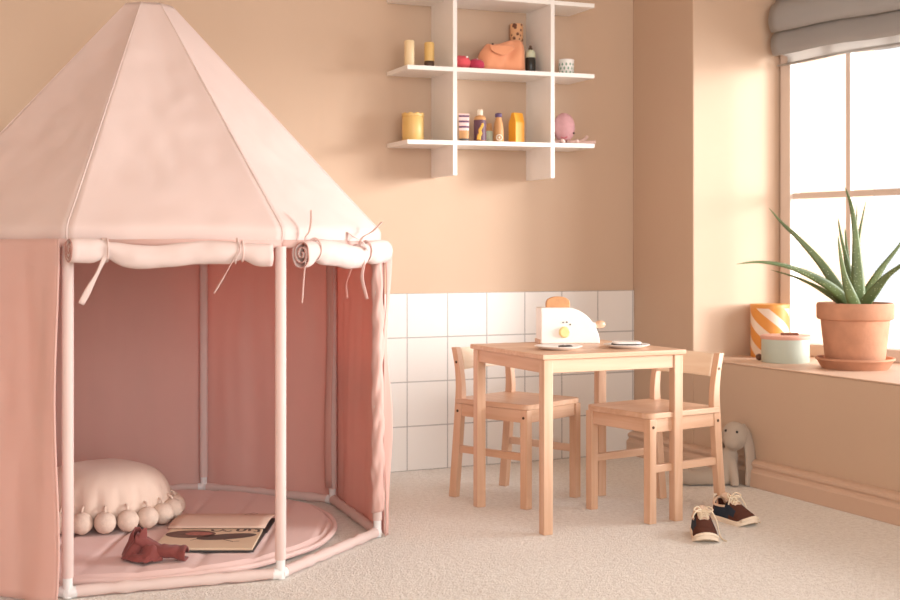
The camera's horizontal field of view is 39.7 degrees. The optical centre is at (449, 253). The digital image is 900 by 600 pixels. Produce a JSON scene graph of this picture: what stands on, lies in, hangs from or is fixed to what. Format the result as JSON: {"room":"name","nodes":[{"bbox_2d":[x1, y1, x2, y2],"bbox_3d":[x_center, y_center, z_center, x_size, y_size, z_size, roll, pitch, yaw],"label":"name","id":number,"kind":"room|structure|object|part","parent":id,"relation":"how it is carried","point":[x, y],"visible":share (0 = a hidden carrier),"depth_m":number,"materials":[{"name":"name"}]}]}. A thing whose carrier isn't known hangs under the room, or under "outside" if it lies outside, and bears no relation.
{"room":"children's room","nodes":[
{"label":"children's room","id":0,"kind":"room"},
{"bbox_2d":[0,0,873,343],"bbox_3d":[-1.108,-0.567,3.827,6.200,2.600,0.100,0,0,-25],"label":"wall","id":1,"kind":"structure","parent":0,"point":[320,67],"depth_m":4.30,"materials":[{"name":"paint"}]},
{"bbox_2d":[387,0,593,180],"bbox_3d":[0.145,-0.678,4.252,0.704,0.838,0.178,0,0,-25],"label":"wall shelf","id":2,"kind":"object","parent":1,"relation":"attached to","point":[540,146],"visible":0.99,"depth_m":4.24,"materials":[{"name":"white paint"}]},
{"bbox_2d":[404,40,413,65],"bbox_3d":[-0.134,-0.657,4.091,0.033,0.088,0.033,0,0,-25],"label":"cylinder","id":3,"kind":"object","parent":2,"relation":"on","point":[408,44],"visible":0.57,"depth_m":4.08,"materials":[{"name":"brown wood"}]},
{"bbox_2d":[402,112,423,139],"bbox_3d":[-0.123,-0.419,4.129,0.074,0.095,0.074,0,0,-25],"label":"wooden canister","id":4,"kind":"object","parent":2,"relation":"on","point":[412,123],"visible":0.92,"depth_m":4.10,"materials":[{"name":"yellow wood"}]},
{"bbox_2d":[424,42,433,65],"bbox_3d":[-0.069,-0.657,4.127,0.033,0.086,0.033,0,0,-25],"label":"shaker","id":5,"kind":"object","parent":2,"relation":"on","point":[428,46],"visible":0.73,"depth_m":4.11,"materials":[{"name":"yellow wood"}]},
{"bbox_2d":[459,114,468,140],"bbox_3d":[0.047,-0.423,4.180,0.036,0.096,0.026,0,0,-10],"label":"tube","id":6,"kind":"object","parent":2,"relation":"on","point":[463,118],"visible":0.97,"depth_m":4.17,"materials":[{"name":"beige wood"}]},
{"bbox_2d":[459,114,468,130],"bbox_3d":[0.047,-0.442,4.180,0.036,0.057,0.019,0,0,-10],"label":"print","id":7,"kind":"object","parent":6,"relation":"on","point":[463,118],"depth_m":4.18},
{"bbox_2d":[457,55,484,67],"bbox_3d":[0.064,-0.639,4.175,0.110,0.052,0.057,0,0,-9],"label":"fabric bundle","id":8,"kind":"object","parent":2,"relation":"on","point":[462,61],"visible":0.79,"depth_m":4.16,"materials":[{"name":"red fabric"}]},
{"bbox_2d":[474,109,485,140],"bbox_3d":[0.102,-0.432,4.210,0.042,0.112,0.044,0,0,-25],"label":"lotion bottle","id":9,"kind":"object","parent":2,"relation":"on","point":[479,121],"visible":0.92,"depth_m":4.19,"materials":[{"name":"purple plastic"}]},
{"bbox_2d":[486,123,492,140],"bbox_3d":[0.135,-0.413,4.287,0.024,0.073,0.024,0,0,-25],"label":"slim bottle","id":10,"kind":"object","parent":2,"relation":"on","point":[489,132],"visible":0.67,"depth_m":4.28,"materials":[{"name":"beige wood"}]},
{"bbox_2d":[493,113,503,141],"bbox_3d":[0.166,-0.428,4.245,0.035,0.102,0.038,0,0,-25],"label":"bottle","id":11,"kind":"object","parent":2,"relation":"on","point":[498,132],"visible":0.86,"depth_m":4.23,"materials":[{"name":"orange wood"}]},
{"bbox_2d":[478,40,524,70],"bbox_3d":[0.177,-0.678,4.263,0.178,0.117,0.089,0,0,-25],"label":"fabric bag","id":12,"kind":"object","parent":2,"relation":"on","point":[508,55],"visible":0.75,"depth_m":4.24,"materials":[{"name":"orange fabric"}]},
{"bbox_2d":[510,23,522,42],"bbox_3d":[0.233,-0.712,4.362,0.047,0.184,0.047,0,0,-25],"label":"toy","id":13,"kind":"object","parent":12,"relation":"on","point":[516,29],"visible":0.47,"depth_m":4.34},
{"bbox_2d":[509,113,523,141],"bbox_3d":[0.229,-0.431,4.281,0.040,0.106,0.039,0,0,-36],"label":"carton","id":14,"kind":"object","parent":2,"relation":"on","point":[516,122],"visible":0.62,"depth_m":4.27,"materials":[{"name":"cardboard"}]},
{"bbox_2d":[525,45,535,70],"bbox_3d":[0.278,-0.670,4.298,0.035,0.098,0.035,0,0,-25],"label":"bottle","id":15,"kind":"object","parent":2,"relation":"on","point":[530,60],"visible":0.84,"depth_m":4.28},
{"bbox_2d":[559,59,573,72],"bbox_3d":[0.408,-0.652,4.375,0.054,0.058,0.054,0,0,-25],"label":"patterned cup","id":16,"kind":"object","parent":2,"relation":"on","point":[565,65],"visible":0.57,"depth_m":4.35,"materials":[{"name":"white ceramic"}]},
{"bbox_2d":[555,113,595,143],"bbox_3d":[0.421,-0.437,4.357,0.191,0.114,0.109,0,0,-25],"label":"octopus","id":17,"kind":"object","parent":2,"relation":"on","point":[564,123],"visible":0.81,"depth_m":4.34,"materials":[{"name":"fabric"}]},
{"bbox_3d":[0.425,-0.390,4.328,0.016,0.019,0.054,0,0,-34],"label":"arm","id":18,"kind":"part","parent":17,"relation":"part of"},
{"bbox_3d":[0.463,-0.390,4.354,0.093,0.019,0.016,0,0,10],"label":"arm","id":19,"kind":"part","parent":17,"relation":"part of"},
{"bbox_2d":[385,290,633,471],"bbox_3d":[-1.233,0.433,3.709,4.206,0.600,0.010,0,0,-25],"label":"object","id":20,"kind":"structure","parent":1,"relation":"attached to","point":[423,329],"depth_m":4.30,"materials":[{"name":"tile"}]},
{"bbox_2d":[0,456,899,599],"bbox_3d":[0.131,0.733,1.266,6.100,0.001,5.789,0,0,-25],"label":"floor","id":21,"kind":"structure","parent":0,"point":[438,545],"depth_m":3.06,"materials":[{"name":"carpet"}]},
{"bbox_2d":[0,1,392,599],"bbox_3d":[-0.798,0.038,3.232,1.217,1.388,1.204,0,0,-25],"label":"tent","id":22,"kind":"object","parent":21,"relation":"on","point":[187,293],"visible":0.98,"depth_m":3.06,"materials":[{"name":"fabric"}]},
{"bbox_3d":[-1.029,0.347,2.701,0.502,0.757,0.068,0,0,25],"label":"panel","id":23,"kind":"part","parent":22,"relation":"part of","materials":[{"name":"fabric"}]},
{"bbox_3d":[-0.982,0.346,3.786,0.476,0.757,0.017,0,0,-20],"label":"panel","id":24,"kind":"part","parent":22,"relation":"part of","materials":[{"name":"fabric"}]},
{"bbox_3d":[-0.602,0.000,2.696,0.442,0.066,0.061,0,0,-24],"label":"rolled panel","id":25,"kind":"part","parent":22,"relation":"part of","materials":[{"name":"fabric"}]},
{"bbox_3d":[-0.546,0.346,3.767,0.476,0.757,0.016,0,0,25],"label":"panel","id":26,"kind":"part","parent":22,"relation":"part of","materials":[{"name":"fabric"}]},
{"bbox_3d":[-0.254,0.000,3.023,0.050,0.072,0.407,0,0,25],"label":"rolled panel","id":27,"kind":"part","parent":22,"relation":"part of","materials":[{"name":"fabric"}]},
{"bbox_3d":[-0.251,0.346,3.445,0.016,0.757,0.476,0,0,-20],"label":"panel","id":28,"kind":"part","parent":22,"relation":"part of","materials":[{"name":"fabric"}]},
{"bbox_2d":[59,490,336,584],"bbox_3d":[-0.815,0.719,3.250,1.039,0.025,1.039,0,0,-25],"label":"play mat","id":29,"kind":"object","parent":21,"relation":"on","point":[97,556],"visible":0.33,"depth_m":3.04,"materials":[{"name":"fabric"}]},
{"bbox_2d":[57,458,185,534],"bbox_3d":[-0.926,0.630,3.316,0.434,0.150,0.434,0,0,-25],"label":"cushion","id":30,"kind":"object","parent":29,"relation":"on","point":[108,492],"visible":0.7,"depth_m":3.19,"materials":[{"name":"fabric"}]},
{"bbox_2d":[121,527,188,562],"bbox_3d":[-0.686,0.669,2.877,0.159,0.072,0.087,0,0,0],"label":"crumpled cloth","id":31,"kind":"object","parent":29,"relation":"on","point":[139,547],"visible":1,"depth_m":2.86,"materials":[{"name":"fabric"}]},
{"bbox_2d":[158,513,274,551],"bbox_3d":[-0.585,0.692,3.132,0.258,0.029,0.366,0,0,0],"label":"picture book","id":32,"kind":"object","parent":29,"relation":"on","point":[199,532],"visible":0.9,"depth_m":3.12,"materials":[{"name":"paper"}]},
{"bbox_2d":[449,347,580,509],"bbox_3d":[0.195,0.507,3.762,0.305,0.452,0.265,0,0,42],"label":"chair","id":33,"kind":"object","parent":21,"relation":"on","point":[509,406],"visible":0.76,"depth_m":3.74,"materials":[{"name":"brown wood"}]},
{"bbox_3d":[0.022,0.507,3.758,0.053,0.452,0.021,0,0,42],"label":"post","id":34,"kind":"part","parent":33,"relation":"part of","materials":[{"name":"brown wood"}]},
{"bbox_3d":[0.102,0.316,3.846,0.040,0.066,0.218,0,0,42],"label":"backrest","id":35,"kind":"part","parent":33,"relation":"part of","materials":[{"name":"brown wood"}]},
{"bbox_3d":[0.125,0.467,3.667,0.228,0.038,0.016,0,0,42],"label":"rail","id":36,"kind":"part","parent":33,"relation":"part of","materials":[{"name":"brown wood"}]},
{"bbox_3d":[0.181,0.507,3.935,0.053,0.452,0.021,0,0,42],"label":"post","id":37,"kind":"part","parent":33,"relation":"part of","materials":[{"name":"brown wood"}]},
{"bbox_3d":[0.204,0.441,3.754,0.281,0.016,0.265,0,0,42],"label":"seat","id":38,"kind":"part","parent":33,"relation":"part of","materials":[{"name":"brown wood"}]},
{"bbox_3d":[0.219,0.591,3.582,0.025,0.284,0.025,0,0,42],"label":"leg","id":39,"kind":"part","parent":33,"relation":"part of","materials":[{"name":"brown wood"}]},
{"bbox_3d":[0.298,0.467,3.670,0.016,0.038,0.212,0,0,42],"label":"rail","id":40,"kind":"part","parent":33,"relation":"part of","materials":[{"name":"brown wood"}]},
{"bbox_3d":[0.377,0.591,3.759,0.025,0.284,0.025,0,0,42],"label":"leg","id":41,"kind":"part","parent":33,"relation":"part of","materials":[{"name":"brown wood"}]},
{"bbox_2d":[470,340,685,535],"bbox_3d":[0.354,0.497,3.523,0.450,0.471,0.436,0,0,-25],"label":"table","id":42,"kind":"object","parent":21,"relation":"on","point":[599,358],"visible":0.97,"depth_m":3.41,"materials":[{"name":"brown wood"}]},
{"bbox_3d":[0.086,0.504,3.617,0.028,0.458,0.028,0,0,-25],"label":"leg","id":43,"kind":"part","parent":42,"relation":"part of","materials":[{"name":"brown wood"}]},
{"bbox_3d":[0.251,0.504,3.259,0.028,0.458,0.028,0,0,-25],"label":"leg","id":44,"kind":"part","parent":42,"relation":"part of","materials":[{"name":"brown wood"}]},
{"bbox_2d":[534,344,582,349],"bbox_3d":[0.298,0.256,3.425,0.134,0.011,0.134,0,0,-25],"label":"plate","id":45,"kind":"object","parent":42,"relation":"on","point":[542,346],"visible":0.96,"depth_m":3.40,"materials":[{"name":"white ceramic"}]},
{"bbox_2d":[535,307,605,343],"bbox_3d":[0.358,0.209,3.677,0.204,0.105,0.091,0,0,-6],"label":"toaster","id":46,"kind":"object","parent":42,"relation":"on","point":[554,325],"visible":1,"depth_m":3.64,"materials":[{"name":"white paint"}]},
{"bbox_2d":[545,296,569,306],"bbox_3d":[0.318,0.141,3.678,0.072,0.033,0.016,0,0,-6],"label":"toast","id":47,"kind":"object","parent":46,"relation":"on","point":[556,301],"visible":1,"depth_m":3.67,"materials":[{"name":"brown wood"}]},
{"bbox_3d":[0.443,0.208,3.683,0.034,0.024,0.026,0,0,-6],"label":"lever knob","id":48,"kind":"part","parent":46,"relation":"part of","materials":[{"name":"brown wood"}]},
{"bbox_3d":[0.456,0.504,3.788,0.028,0.458,0.028,0,0,-25],"label":"leg","id":49,"kind":"part","parent":42,"relation":"part of","materials":[{"name":"brown wood"}]},
{"bbox_2d":[603,342,649,348],"bbox_3d":[0.493,0.256,3.480,0.130,0.011,0.130,0,0,-25],"label":"plate","id":50,"kind":"object","parent":42,"relation":"on","point":[606,344],"visible":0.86,"depth_m":3.44,"materials":[{"name":"white ceramic"}]},
{"bbox_2d":[611,341,641,344],"bbox_3d":[0.493,0.251,3.480,0.080,0.013,0.068,0,0,0],"label":"bread","id":51,"kind":"object","parent":50,"relation":"on","point":[613,342],"visible":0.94,"depth_m":3.45,"materials":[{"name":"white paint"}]},
{"bbox_3d":[0.622,0.504,3.430,0.028,0.458,0.028,0,0,-25],"label":"leg","id":52,"kind":"part","parent":42,"relation":"part of","materials":[{"name":"brown wood"}]},
{"bbox_2d":[586,350,725,524],"bbox_3d":[0.589,0.507,3.564,0.305,0.452,0.265,0,0,-35],"label":"chair","id":53,"kind":"object","parent":21,"relation":"on","point":[652,416],"visible":0.84,"depth_m":3.53,"materials":[{"name":"brown wood"}]},
{"bbox_3d":[0.408,0.591,3.582,0.025,0.284,0.025,0,0,-35],"label":"leg","id":54,"kind":"part","parent":53,"relation":"part of","materials":[{"name":"brown wood"}]},
{"bbox_3d":[0.476,0.467,3.485,0.016,0.038,0.212,0,0,-35],"label":"rail","id":55,"kind":"part","parent":53,"relation":"part of","materials":[{"name":"brown wood"}]},
{"bbox_3d":[0.544,0.591,3.388,0.025,0.284,0.025,0,0,-35],"label":"leg","id":56,"kind":"part","parent":53,"relation":"part of","materials":[{"name":"brown wood"}]},
{"bbox_3d":[0.579,0.441,3.557,0.281,0.016,0.265,0,0,-35],"label":"seat","id":57,"kind":"part","parent":53,"relation":"part of","materials":[{"name":"brown wood"}]},
{"bbox_3d":[0.624,0.507,3.733,0.053,0.452,0.021,0,0,-35],"label":"post","id":58,"kind":"part","parent":53,"relation":"part of","materials":[{"name":"brown wood"}]},
{"bbox_3d":[0.647,0.467,3.461,0.228,0.038,0.016,0,0,-35],"label":"rail","id":59,"kind":"part","parent":53,"relation":"part of","materials":[{"name":"brown wood"}]},
{"bbox_3d":[0.692,0.316,3.636,0.040,0.066,0.218,0,0,-35],"label":"backrest","id":60,"kind":"part","parent":53,"relation":"part of","materials":[{"name":"brown wood"}]},
{"bbox_3d":[0.760,0.507,3.539,0.053,0.452,0.021,0,0,-35],"label":"post","id":61,"kind":"part","parent":53,"relation":"part of","materials":[{"name":"brown wood"}]},
{"bbox_2d":[690,505,726,541],"bbox_3d":[0.665,0.693,3.221,0.088,0.080,0.156,0,0,4],"label":"sneaker","id":62,"kind":"object","parent":21,"relation":"on","point":[702,529],"visible":1,"depth_m":3.19,"materials":[{"name":"brown fabric"}]},
{"bbox_2d":[683,422,754,485],"bbox_3d":[0.842,0.633,3.975,0.257,0.201,0.128,0,0,5],"label":"rabbit","id":63,"kind":"object","parent":21,"relation":"on","point":[736,436],"visible":0.76,"depth_m":3.93},
{"bbox_2d":[711,492,760,526],"bbox_3d":[0.785,0.693,3.412,0.088,0.080,0.156,0,0,-30],"label":"sneaker","id":64,"kind":"object","parent":21,"relation":"on","point":[731,511],"visible":0.99,"depth_m":3.39,"materials":[{"name":"beige rubber"}]},
{"bbox_2d":[633,0,899,491],"bbox_3d":[2.397,-0.567,2.258,1.165,2.600,5.689,0,0,-25],"label":"wall","id":65,"kind":"structure","parent":0,"point":[706,73],"depth_m":4.32,"materials":[{"name":"paint"}]},
{"bbox_2d":[626,431,899,525],"bbox_3d":[1.854,0.692,2.001,0.036,0.083,5.678,0,0,-25],"label":"baseboard","id":66,"kind":"structure","parent":65,"relation":"attached to","point":[872,502],"depth_m":3.67,"materials":[{"name":"paint"}]},
{"bbox_2d":[722,355,899,384],"bbox_3d":[1.952,0.356,3.174,1.135,0.004,2.908,0,0,-25],"label":"windowsill","id":67,"kind":"structure","parent":65,"relation":"attached to","point":[892,375],"depth_m":3.79,"materials":[{"name":"paint"}]},
{"bbox_2d":[750,303,789,356],"bbox_3d":[1.102,0.263,4.294,0.132,0.182,0.132,0,0,-25],"label":"striped canister","id":68,"kind":"object","parent":67,"relation":"on","point":[765,318],"visible":0.8,"depth_m":4.24,"materials":[{"name":"orange metal"}]},
{"bbox_3d":[1.102,0.179,4.294,0.132,0.014,0.132,0,0,-25],"label":"lid","id":69,"kind":"part","parent":68,"relation":"part of","materials":[{"name":"orange metal"}]},
{"bbox_2d":[760,332,810,363],"bbox_3d":[1.101,0.306,4.090,0.160,0.096,0.160,0,0,-25],"label":"lidded pot","id":70,"kind":"object","parent":67,"relation":"on","point":[785,347],"visible":1,"depth_m":4.03,"materials":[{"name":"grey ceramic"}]},
{"bbox_3d":[1.101,0.272,4.090,0.160,0.012,0.160,0,0,-25],"label":"lid","id":71,"kind":"part","parent":70,"relation":"part of","materials":[{"name":"pink ceramic"}]},
{"bbox_3d":[1.115,0.262,4.089,0.056,0.008,0.024,0,0,4],"label":"lid handle","id":72,"kind":"part","parent":70,"relation":"part of","materials":[{"name":"brown wood"}]},
{"bbox_2d":[739,188,899,370],"bbox_3d":[1.156,0.073,3.873,0.590,0.563,0.260,0,0,0],"label":"aloe","id":73,"kind":"object","parent":67,"relation":"on","point":[854,327],"visible":1,"depth_m":3.80,"materials":[{"name":"plant"}]},
{"bbox_2d":[768,0,899,66],"bbox_3d":[2.056,-0.985,3.223,0.077,0.654,2.990,0,0,-39],"label":"blind","id":74,"kind":"object","parent":65,"relation":"attached to","point":[805,30],"visible":1,"depth_m":4.17,"materials":[{"name":"fabric"}]},
{"bbox_2d":[780,53,899,362],"bbox_3d":[2.134,-0.481,3.258,0.062,1.671,3.000,0,0,-39],"label":"window","id":75,"kind":"structure","parent":65,"relation":"in","point":[790,195],"depth_m":4.38,"materials":[{"name":"paint"}]},
{"bbox_2d":[816,301,894,359],"bbox_3d":[1.255,0.246,3.862,0.231,0.191,0.231,0,0,-25],"label":"pot","id":76,"kind":"object","parent":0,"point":[851,330],"depth_m":3.78,"materials":[{"name":"ceramic"}]}
]}

